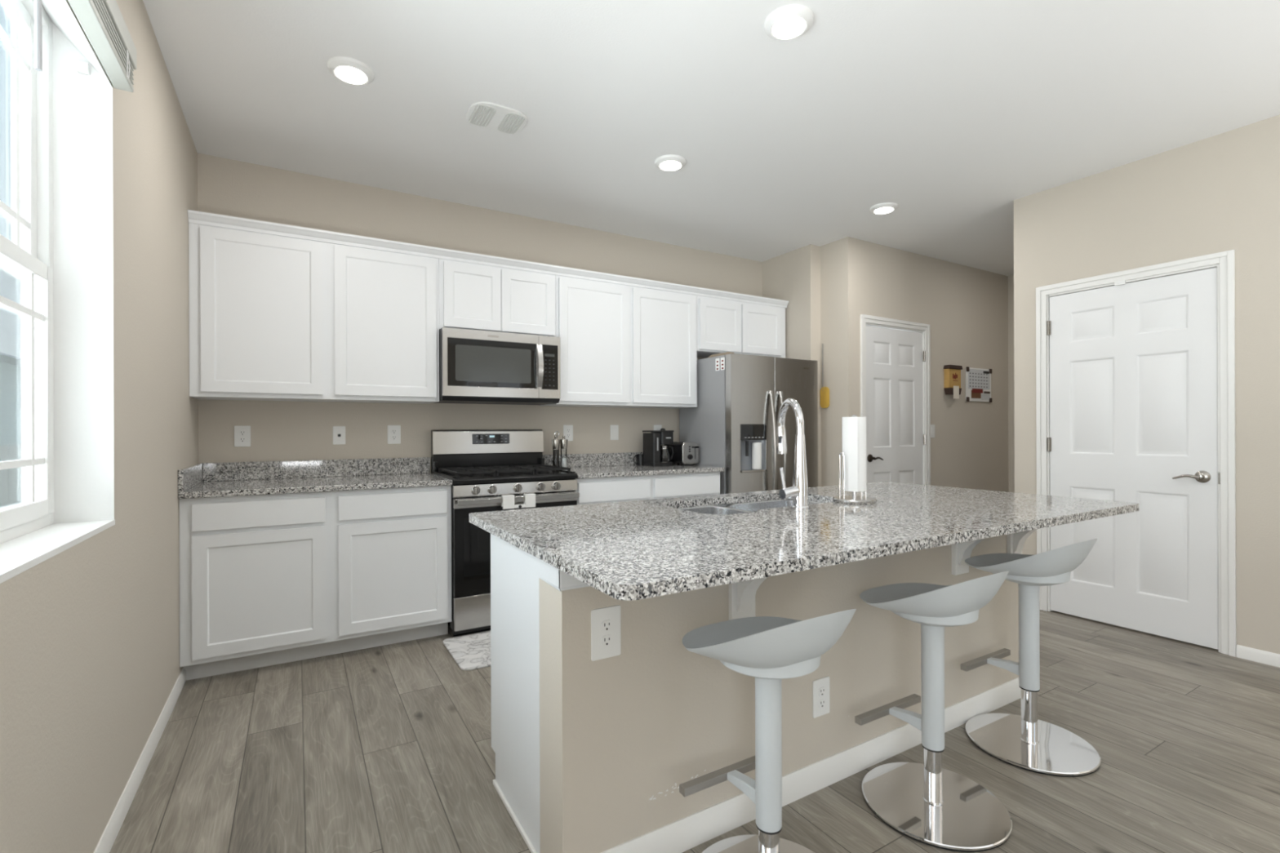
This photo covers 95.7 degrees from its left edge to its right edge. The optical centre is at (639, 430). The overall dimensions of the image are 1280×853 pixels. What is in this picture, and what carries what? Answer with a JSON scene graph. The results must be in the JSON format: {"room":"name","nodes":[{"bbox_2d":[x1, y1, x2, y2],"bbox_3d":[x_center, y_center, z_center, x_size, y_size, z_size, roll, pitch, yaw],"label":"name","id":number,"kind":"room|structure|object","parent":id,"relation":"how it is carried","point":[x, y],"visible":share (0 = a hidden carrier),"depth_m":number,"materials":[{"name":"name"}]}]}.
{"room":"kitchen","nodes":[
{"label":"kitchen","id":0,"kind":"room"},
{"bbox_2d":[0,0,198,852],"bbox_3d":[-0.679,-0.179,0.037,0.190,2.732,7.556,0,0,-31],"label":"wall","id":1,"kind":"structure","parent":0,"point":[90,632],"depth_m":1.83,"materials":[{"name":"beige paint"}]},
{"bbox_2d":[0,0,54,543],"bbox_3d":[-1.393,-0.452,1.129,0.058,1.445,1.222,0,0,-31],"label":"window","id":2,"kind":"structure","parent":1,"relation":"in","point":[26,93],"depth_m":1.53,"materials":[{"name":"white plastic"}]},
{"bbox_2d":[0,8,30,246],"bbox_3d":[-1.404,-0.776,1.123,0.010,0.645,1.074,0,0,-31],"label":"grille","id":3,"kind":"object","parent":2,"relation":"attached to","point":[15,27],"depth_m":1.51,"materials":[{"name":"white plastic"}]},
{"bbox_2d":[0,272,44,502],"bbox_3d":[-1.377,-0.112,1.138,0.010,0.603,1.066,0,0,-31],"label":"grille","id":4,"kind":"object","parent":2,"relation":"attached to","point":[22,295],"depth_m":1.50,"materials":[{"name":"white plastic"}]},
{"bbox_2d":[0,0,115,583],"bbox_3d":[-1.340,-0.447,1.161,0.182,1.459,1.246,0,0,-31],"label":"trim","id":5,"kind":"structure","parent":1,"relation":"attached to","point":[83,196],"depth_m":1.69,"materials":[{"name":"white paint"}]},
{"bbox_2d":[34,0,136,92],"bbox_3d":[-1.265,-0.920,1.194,0.137,0.497,1.282,0,0,-31],"label":"window blind","id":6,"kind":"object","parent":1,"relation":"attached to","point":[103,23],"visible":1,"depth_m":1.55,"materials":[{"name":"white plastic"}]},
{"bbox_2d":[93,667,186,852],"bbox_3d":[-1.115,1.157,0.979,0.013,0.062,4.125,0,0,-31],"label":"baseboard","id":7,"kind":"structure","parent":1,"relation":"attached to","point":[106,842],"depth_m":1.93,"materials":[{"name":"white paint"}]},
{"bbox_2d":[197,153,762,473],"bbox_3d":[-0.697,-0.179,4.337,4.166,2.732,0.140,0,0,-31],"label":"wall","id":8,"kind":"structure","parent":0,"point":[281,430],"depth_m":3.79,"materials":[{"name":"beige paint"}]},
{"bbox_2d":[234,426,250,446],"bbox_3d":[-2.276,0.035,3.315,0.078,0.120,0.007,0,0,-31],"label":"wall outlet","id":9,"kind":"object","parent":8,"relation":"attached to","point":[242,433],"visible":1,"depth_m":3.31,"materials":[{"name":"white plastic"}]},
{"bbox_2d":[239,430,245,435],"bbox_3d":[-2.275,0.016,3.313,0.033,0.028,0.002,0,0,-31],"label":"socket","id":10,"kind":"object","parent":9,"relation":"attached to","point":[241,432],"depth_m":3.31,"materials":[{"name":"white plastic"}]},
{"bbox_2d":[239,437,245,442],"bbox_3d":[-2.275,0.055,3.313,0.033,0.028,0.002,0,0,-31],"label":"socket","id":11,"kind":"object","parent":9,"relation":"attached to","point":[241,439],"depth_m":3.31,"materials":[{"name":"white plastic"}]},
{"bbox_2d":[177,457,430,492],"bbox_3d":[-1.756,0.233,3.244,1.226,0.104,0.658,0,0,-31],"label":"backsplash","id":12,"kind":"structure","parent":8,"relation":"attached to","point":[189,477],"depth_m":3.43,"materials":[{"name":"stone"}]},
{"bbox_2d":[188,222,439,404],"bbox_3d":[-1.841,-0.622,3.381,1.225,0.899,0.338,0,0,-31],"label":"upper cabinet","id":13,"kind":"object","parent":8,"relation":"attached to","point":[273,317],"visible":1,"depth_m":3.20,"materials":[{"name":"white paint"}]},
{"bbox_2d":[187,209,788,308],"bbox_3d":[-0.580,-1.087,4.123,4.154,0.057,0.348,0,0,-31],"label":"crown molding","id":14,"kind":"structure","parent":13,"relation":"attached to","point":[194,217],"depth_m":3.58,"materials":[{"name":"white paint"}]},
{"bbox_2d":[333,426,345,444],"bbox_3d":[-1.853,0.033,3.566,0.069,0.113,0.007,0,0,-31],"label":"jack plate","id":15,"kind":"object","parent":8,"relation":"attached to","point":[339,432],"visible":1,"depth_m":3.56,"materials":[{"name":"white plastic"}]},
{"bbox_2d":[387,425,400,444],"bbox_3d":[-1.583,0.029,3.726,0.078,0.120,0.007,0,0,-31],"label":"wall outlet","id":16,"kind":"object","parent":8,"relation":"attached to","point":[393,431],"visible":1,"depth_m":3.72,"materials":[{"name":"white plastic"}]},
{"bbox_2d":[391,429,396,433],"bbox_3d":[-1.582,0.009,3.724,0.033,0.028,0.002,0,0,-31],"label":"socket","id":17,"kind":"object","parent":16,"relation":"attached to","point":[393,431],"depth_m":3.72,"materials":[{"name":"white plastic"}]},
{"bbox_2d":[391,435,396,439],"bbox_3d":[-1.582,0.049,3.724,0.033,0.028,0.002,0,0,-31],"label":"socket","id":18,"kind":"object","parent":16,"relation":"attached to","point":[393,437],"depth_m":3.72,"materials":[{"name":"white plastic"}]},
{"bbox_2d":[439,258,555,337],"bbox_3d":[-0.983,-0.849,3.890,0.770,0.450,0.338,0,0,-31],"label":"upper cabinet","id":19,"kind":"object","parent":8,"relation":"attached to","point":[473,296],"visible":0.93,"depth_m":3.73,"materials":[{"name":"white paint"}]},
{"bbox_2d":[434,327,560,404],"bbox_3d":[-0.954,-0.403,3.846,0.766,0.442,0.441,0,0,-31],"label":"microwave","id":20,"kind":"object","parent":19,"relation":"attached to","point":[476,366],"visible":0.98,"depth_m":3.68,"materials":[{"name":"silver metal"}]},
{"bbox_2d":[563,425,573,440],"bbox_3d":[-0.539,0.022,4.345,0.078,0.120,0.007,0,0,-31],"label":"wall outlet","id":21,"kind":"object","parent":8,"relation":"attached to","point":[567,429],"visible":0.91,"depth_m":4.34,"materials":[{"name":"white plastic"}]},
{"bbox_2d":[542,452,675,467],"bbox_3d":[-0.215,0.229,4.529,1.195,0.100,0.020,0,0,-31],"label":"backsplash","id":22,"kind":"structure","parent":8,"relation":"attached to","point":[592,460],"depth_m":4.45,"materials":[{"name":"stone"}]},
{"bbox_2d":[609,425,618,439],"bbox_3d":[-0.201,0.019,4.545,0.074,0.118,0.008,0,0,-31],"label":"light switch","id":23,"kind":"object","parent":8,"relation":"attached to","point":[614,429],"visible":1,"depth_m":4.54,"materials":[{"name":"white plastic"}]},
{"bbox_2d":[539,275,697,408],"bbox_3d":[-0.139,-0.628,4.391,1.189,0.899,0.338,0,0,-31],"label":"upper cabinet","id":24,"kind":"object","parent":8,"relation":"attached to","point":[621,345],"visible":0.94,"depth_m":4.21,"materials":[{"name":"white paint"}]},
{"bbox_2d":[653,425,662,430],"bbox_3d":[0.147,0.018,4.752,0.078,0.120,0.007,0,0,-31],"label":"wall outlet","id":25,"kind":"object","parent":8,"relation":"attached to","point":[655,427],"visible":0.33,"depth_m":4.75,"materials":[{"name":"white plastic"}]},
{"bbox_2d":[696,295,785,358],"bbox_3d":[0.783,-0.854,4.938,0.954,0.454,0.338,0,0,-31],"label":"upper cabinet","id":26,"kind":"object","parent":8,"relation":"attached to","point":[723,326],"visible":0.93,"depth_m":4.77,"materials":[{"name":"white paint"}]},
{"bbox_2d":[109,609,1279,852],"bbox_3d":[2.349,1.206,1.772,7.181,0.060,7.656,0,0,-31],"label":"floor","id":27,"kind":"structure","parent":0,"point":[386,748],"depth_m":2.04,"materials":[{"name":"grey wood"}]},
{"bbox_2d":[178,484,451,680],"bbox_3d":[-1.757,0.753,3.249,1.226,0.876,0.645,0,0,-31],"label":"base cabinet","id":28,"kind":"object","parent":27,"relation":"on","point":[273,579],"visible":0.98,"depth_m":2.94,"materials":[{"name":"white paint"}]},
{"bbox_2d":[177,472,452,498],"bbox_3d":[-1.755,0.300,3.244,1.226,0.030,0.658,0,0,-31],"label":"countertop","id":29,"kind":"structure","parent":28,"relation":"on","point":[282,486],"depth_m":3.05,"materials":[{"name":"stone"}]},
{"bbox_2d":[442,630,490,671],"bbox_3d":[-0.412,1.180,3.392,1.355,0.011,0.490,0,0,-31],"label":"kitchen mat","id":30,"kind":"object","parent":27,"relation":"on","point":[472,651],"visible":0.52,"depth_m":3.10,"materials":[{"name":"fabric"}]},
{"bbox_2d":[431,429,579,636],"bbox_3d":[-0.876,0.593,3.720,0.766,1.190,0.717,0,0,-31],"label":"gas range","id":31,"kind":"object","parent":27,"relation":"on","point":[482,466],"visible":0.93,"depth_m":3.46,"materials":[{"name":"silver metal"}]},
{"bbox_2d":[433,470,577,484],"bbox_3d":[-0.864,0.290,3.697,0.766,0.034,0.559,0,0,-31],"label":"cooktop","id":32,"kind":"object","parent":31,"relation":"in","point":[499,477],"depth_m":3.49,"materials":[{"name":"black metal"}]},
{"bbox_2d":[501,493,535,509],"bbox_3d":[-0.714,0.419,3.408,0.199,0.079,0.038,0,0,-31],"label":"lock","id":33,"kind":"object","parent":31,"relation":"attached to","point":[508,503],"visible":1,"depth_m":3.39,"materials":[{"name":"white plastic"}]},
{"bbox_2d":[575,471,719,505],"bbox_3d":[-0.063,0.747,4.254,1.173,0.876,0.645,0,0,-31],"label":"base cabinet","id":34,"kind":"object","parent":27,"relation":"on","point":[614,489],"visible":0.18,"depth_m":3.95,"materials":[{"name":"white paint"}]},
{"bbox_2d":[567,463,724,479],"bbox_3d":[-0.052,0.293,4.254,1.195,0.030,0.658,0,0,-31],"label":"countertop","id":35,"kind":"structure","parent":34,"relation":"on","point":[594,472],"depth_m":4.07,"materials":[{"name":"stone"}]},
{"bbox_2d":[551,435,559,466],"bbox_3d":[-0.600,0.160,4.134,0.060,0.240,0.060,0,0,-31],"label":"mill","id":36,"kind":"object","parent":35,"relation":"on","point":[555,442],"visible":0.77,"depth_m":4.12,"materials":[{"name":"silver glass"}]},
{"bbox_2d":[560,435,568,467],"bbox_3d":[-0.552,0.159,4.189,0.060,0.240,0.060,0,0,-31],"label":"mill","id":37,"kind":"object","parent":35,"relation":"on","point":[563,442],"visible":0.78,"depth_m":4.17,"materials":[{"name":"silver glass"}]},
{"bbox_2d":[633,453,643,465],"bbox_3d":[-0.009,0.235,4.589,0.116,0.086,0.076,0,0,-31],"label":"mug","id":38,"kind":"object","parent":35,"relation":"on","point":[639,457],"visible":0.84,"depth_m":4.56,"materials":[{"name":"black ceramic"}]},
{"bbox_2d":[642,428,674,466],"bbox_3d":[0.146,0.132,4.520,0.204,0.291,0.196,0,0,-31],"label":"coffee maker","id":39,"kind":"object","parent":35,"relation":"on","point":[655,454],"visible":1,"depth_m":4.47,"materials":[{"name":"black plastic"}]},
{"bbox_2d":[663,441,698,466],"bbox_3d":[0.330,0.186,4.615,0.155,0.182,0.300,0,0,-31],"label":"toaster","id":40,"kind":"object","parent":35,"relation":"on","point":[685,453],"visible":0.85,"depth_m":4.51,"materials":[{"name":"silver plastic"}]},
{"bbox_2d":[679,351,817,493],"bbox_3d":[0.908,0.300,4.740,0.909,1.762,0.744,0,0,-31],"label":"refrigerator","id":41,"kind":"object","parent":27,"relation":"on","point":[733,424],"visible":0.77,"depth_m":4.43,"materials":[{"name":"grey metal"}]},
{"bbox_2d":[490,503,1038,852],"bbox_3d":[0.652,0.749,2.175,2.215,0.866,0.899,0,0,-31],"label":"kitchen island","id":42,"kind":"object","parent":27,"relation":"on","point":[592,757],"visible":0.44,"depth_m":1.71,"materials":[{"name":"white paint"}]},
{"bbox_2d":[591,604,621,661],"bbox_3d":[-0.088,0.530,1.512,0.086,0.132,0.007,0,0,-31],"label":"wall outlet","id":43,"kind":"object","parent":42,"relation":"attached to","point":[606,638],"visible":1,"depth_m":1.51,"materials":[{"name":"white plastic"}]},
{"bbox_2d":[600,619,612,631],"bbox_3d":[-0.087,0.510,1.510,0.033,0.028,0.002,0,0,-31],"label":"socket","id":44,"kind":"object","parent":43,"relation":"attached to","point":[606,624],"depth_m":1.51,"materials":[{"name":"white plastic"}]},
{"bbox_2d":[600,634,612,646],"bbox_3d":[-0.087,0.549,1.510,0.033,0.028,0.002,0,0,-31],"label":"socket","id":45,"kind":"object","parent":43,"relation":"attached to","point":[606,639],"depth_m":1.51,"materials":[{"name":"white plastic"}]},
{"bbox_2d":[469,481,1138,600],"bbox_3d":[0.664,0.301,2.131,2.285,0.029,1.120,0,0,-31],"label":"island countertop","id":46,"kind":"structure","parent":42,"relation":"on","point":[632,550],"depth_m":1.69,"materials":[{"name":"stone"}]},
{"bbox_2d":[679,498,824,514],"bbox_3d":[0.479,0.418,2.312,0.798,0.200,0.428,0,0,-31],"label":"sink","id":47,"kind":"object","parent":46,"relation":"in","point":[746,507],"visible":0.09,"depth_m":2.52,"materials":[{"name":"silver metal"}]},
{"bbox_2d":[776,398,808,509],"bbox_3d":[0.578,0.083,2.197,0.108,0.409,0.255,0,0,11],"label":"faucet","id":48,"kind":"object","parent":46,"relation":"on","point":[798,491],"visible":1,"depth_m":2.11,"materials":[{"name":"silver metal"}]},
{"bbox_2d":[832,414,876,504],"bbox_3d":[0.853,0.113,2.303,0.164,0.347,0.164,0,0,-31],"label":"paper towel holder","id":49,"kind":"object","parent":46,"relation":"on","point":[850,500],"visible":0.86,"depth_m":2.27,"materials":[{"name":"silver metal"}]},
{"bbox_2d":[842,417,866,491],"bbox_3d":[0.853,0.094,2.303,0.091,0.292,0.091,0,0,-31],"label":"paper towel roll","id":50,"kind":"object","parent":49,"relation":"on","point":[854,428],"visible":0.97,"depth_m":2.26,"materials":[{"name":"white paper"}]},
{"bbox_2d":[812,675,830,718],"bbox_3d":[0.602,0.886,1.920,0.078,0.122,0.007,0,0,-31],"label":"wall outlet","id":51,"kind":"object","parent":42,"relation":"attached to","point":[820,687],"visible":1,"depth_m":1.92,"materials":[{"name":"white plastic"}]},
{"bbox_2d":[817,686,826,696],"bbox_3d":[0.604,0.867,1.919,0.033,0.028,0.002,0,0,-31],"label":"socket","id":52,"kind":"object","parent":51,"relation":"attached to","point":[821,690],"depth_m":1.92,"materials":[{"name":"white plastic"}]},
{"bbox_2d":[817,698,826,707],"bbox_3d":[0.604,0.906,1.919,0.033,0.028,0.002,0,0,-31],"label":"socket","id":53,"kind":"object","parent":51,"relation":"attached to","point":[821,702],"depth_m":1.92,"materials":[{"name":"white plastic"}]},
{"bbox_2d":[679,608,856,852],"bbox_3d":[0.325,0.799,1.464,0.420,0.768,0.420,0,0,-31],"label":"bar stool","id":54,"kind":"object","parent":27,"relation":"on","point":[771,650],"visible":1,"depth_m":1.44,"materials":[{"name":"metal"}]},
{"bbox_2d":[854,570,1012,852],"bbox_3d":[0.923,0.797,1.825,0.420,0.768,0.420,0,0,-31],"label":"bar stool","id":55,"kind":"object","parent":27,"relation":"on","point":[928,803],"visible":1,"depth_m":1.79,"materials":[{"name":"metal"}]},
{"bbox_2d":[960,538,1101,777],"bbox_3d":[1.461,0.781,2.172,0.420,0.796,0.420,0,0,-31],"label":"bar stool","id":56,"kind":"object","parent":27,"relation":"on","point":[1024,741],"visible":0.97,"depth_m":2.14,"materials":[{"name":"metal"}]},
{"bbox_2d":[142,0,1279,275],"bbox_3d":[2.339,-1.606,1.772,7.181,0.100,7.656,0,0,-31],"label":"ceiling","id":57,"kind":"structure","parent":0,"point":[951,113],"depth_m":2.71,"materials":[{"name":"white paint"}]},
{"bbox_2d":[326,56,374,85],"bbox_3d":[-1.240,-1.531,2.483,0.184,0.024,0.184,0,0,-31],"label":"recessed light","id":58,"kind":"object","parent":57,"relation":"in","point":[348,70],"visible":1,"depth_m":2.45,"materials":[{"name":"white plastic"}]},
{"bbox_2d":[466,101,527,134],"bbox_3d":[-0.709,-1.537,2.862,0.280,0.017,0.240,0,0,-31],"label":"ceiling vent","id":59,"kind":"object","parent":57,"relation":"in","point":[490,116],"visible":1,"depth_m":2.84,"materials":[{"name":"white plastic"}]},
{"bbox_2d":[654,154,686,171],"bbox_3d":[0.175,-1.536,3.345,0.184,0.024,0.184,0,0,-31],"label":"recessed light","id":60,"kind":"object","parent":57,"relation":"in","point":[671,162],"visible":1,"depth_m":3.31,"materials":[{"name":"white plastic"}]},
{"bbox_2d":[764,4,813,40],"bbox_3d":[0.565,-1.538,2.199,0.184,0.024,0.184,0,0,-31],"label":"recessed light","id":61,"kind":"object","parent":57,"relation":"in","point":[788,22],"visible":1,"depth_m":2.17,"materials":[{"name":"white plastic"}]},
{"bbox_2d":[869,202,897,214],"bbox_3d":[1.702,-1.542,4.041,0.184,0.024,0.184,0,0,-31],"label":"recessed light","id":62,"kind":"object","parent":57,"relation":"in","point":[883,208],"visible":1,"depth_m":4.00,"materials":[{"name":"white plastic"}]},
{"bbox_2d":[761,236,864,486],"bbox_3d":[1.453,-0.187,5.106,0.318,2.732,1.011,0,0,-31],"label":"wall","id":63,"kind":"structure","parent":0,"point":[823,286],"depth_m":4.83,"materials":[{"name":"beige paint"}]},
{"bbox_2d":[820,343,829,408],"bbox_3d":[1.548,-0.455,4.848,0.012,0.543,0.097,0,0,-31],"label":"fly swatter","id":64,"kind":"object","parent":63,"relation":"hanging from","point":[824,391],"visible":1,"depth_m":4.85,"materials":[{"name":"yellow plastic"}]},
{"bbox_2d":[864,240,1008,492],"bbox_3d":[2.762,-0.192,5.365,2.197,2.732,0.120,0,0,-31],"label":"wall","id":65,"kind":"structure","parent":0,"point":[965,308],"depth_m":5.42,"materials":[{"name":"beige paint"}]},
{"bbox_2d":[860,314,930,485],"bbox_3d":[2.170,0.116,5.003,0.925,2.121,0.134,0,0,-31],"label":"trim","id":66,"kind":"structure","parent":65,"relation":"attached to","point":[865,320],"depth_m":5.15,"materials":[{"name":"white paint"}]},
{"bbox_2d":[866,325,925,484],"bbox_3d":[2.202,0.150,4.965,0.796,2.028,0.092,0,0,-31],"label":"door","id":67,"kind":"structure","parent":65,"relation":"in","point":[895,358],"depth_m":4.96,"materials":[{"name":"white paint"}]},
{"bbox_2d":[930,424,934,437],"bbox_3d":[2.634,0.010,5.214,0.075,0.118,0.008,0,0,-31],"label":"light switch","id":68,"kind":"object","parent":65,"relation":"attached to","point":[932,426],"visible":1,"depth_m":5.21,"materials":[{"name":"white plastic"}]},
{"bbox_2d":[943,364,962,395],"bbox_3d":[2.885,-0.460,5.332,0.207,0.268,0.061,0,0,-31],"label":"key holder","id":69,"kind":"object","parent":65,"relation":"attached to","point":[952,372],"visible":0.92,"depth_m":5.30,"materials":[{"name":"paint"}]},
{"bbox_2d":[943,387,961,395],"bbox_3d":[2.884,-0.356,5.334,0.193,0.060,0.055,0,0,-31],"label":"shelf","id":70,"kind":"object","parent":69,"relation":"attached to","point":[948,391],"depth_m":5.29,"materials":[{"name":"brown wood"}]},
{"bbox_2d":[953,386,959,398],"bbox_3d":[2.901,-0.346,5.308,0.083,0.116,0.004,0,0,-31],"label":"note card","id":71,"kind":"object","parent":69,"relation":"in","point":[956,388],"visible":1,"depth_m":5.30,"materials":[{"name":"beige paper"}]},
{"bbox_2d":[965,366,991,402],"bbox_3d":[3.271,-0.434,5.587,0.437,0.330,0.016,0,0,-31],"label":"calendar board","id":72,"kind":"object","parent":65,"relation":"attached to","point":[978,380],"visible":1,"depth_m":5.57,"materials":[{"name":"white paper"}]},
{"bbox_2d":[1008,275,1014,492],"bbox_3d":[4.433,-0.198,4.818,0.120,2.732,2.765,0,0,-31],"label":"wall","id":73,"kind":"structure","parent":0,"point":[1011,278],"depth_m":5.85,"materials":[{"name":"beige paint"}]},
{"bbox_2d":[1013,115,1279,653],"bbox_3d":[3.988,-0.196,1.599,0.120,2.732,5.481,0,0,-31],"label":"wall","id":74,"kind":"structure","parent":0,"point":[1220,193],"depth_m":3.07,"materials":[{"name":"beige paint"}]},
{"bbox_2d":[1046,267,1220,649],"bbox_3d":[2.844,0.142,3.400,0.092,2.040,0.824,0,0,-31],"label":"door","id":75,"kind":"structure","parent":74,"relation":"in","point":[1133,366],"depth_m":3.35,"materials":[{"name":"white paint"}]},
{"bbox_2d":[1035,249,1236,657],"bbox_3d":[2.894,0.119,3.427,0.134,2.109,0.938,0,0,-31],"label":"trim","id":76,"kind":"structure","parent":74,"relation":"attached to","point":[1226,400],"depth_m":3.05,"materials":[{"name":"white paint"}]},
{"bbox_2d":[1235,644,1279,667],"bbox_3d":[3.935,1.139,1.565,0.013,0.062,5.481,0,0,-31],"label":"baseboard","id":77,"kind":"structure","parent":74,"relation":"attached to","point":[1268,658],"depth_m":2.92,"materials":[{"name":"white paint"}]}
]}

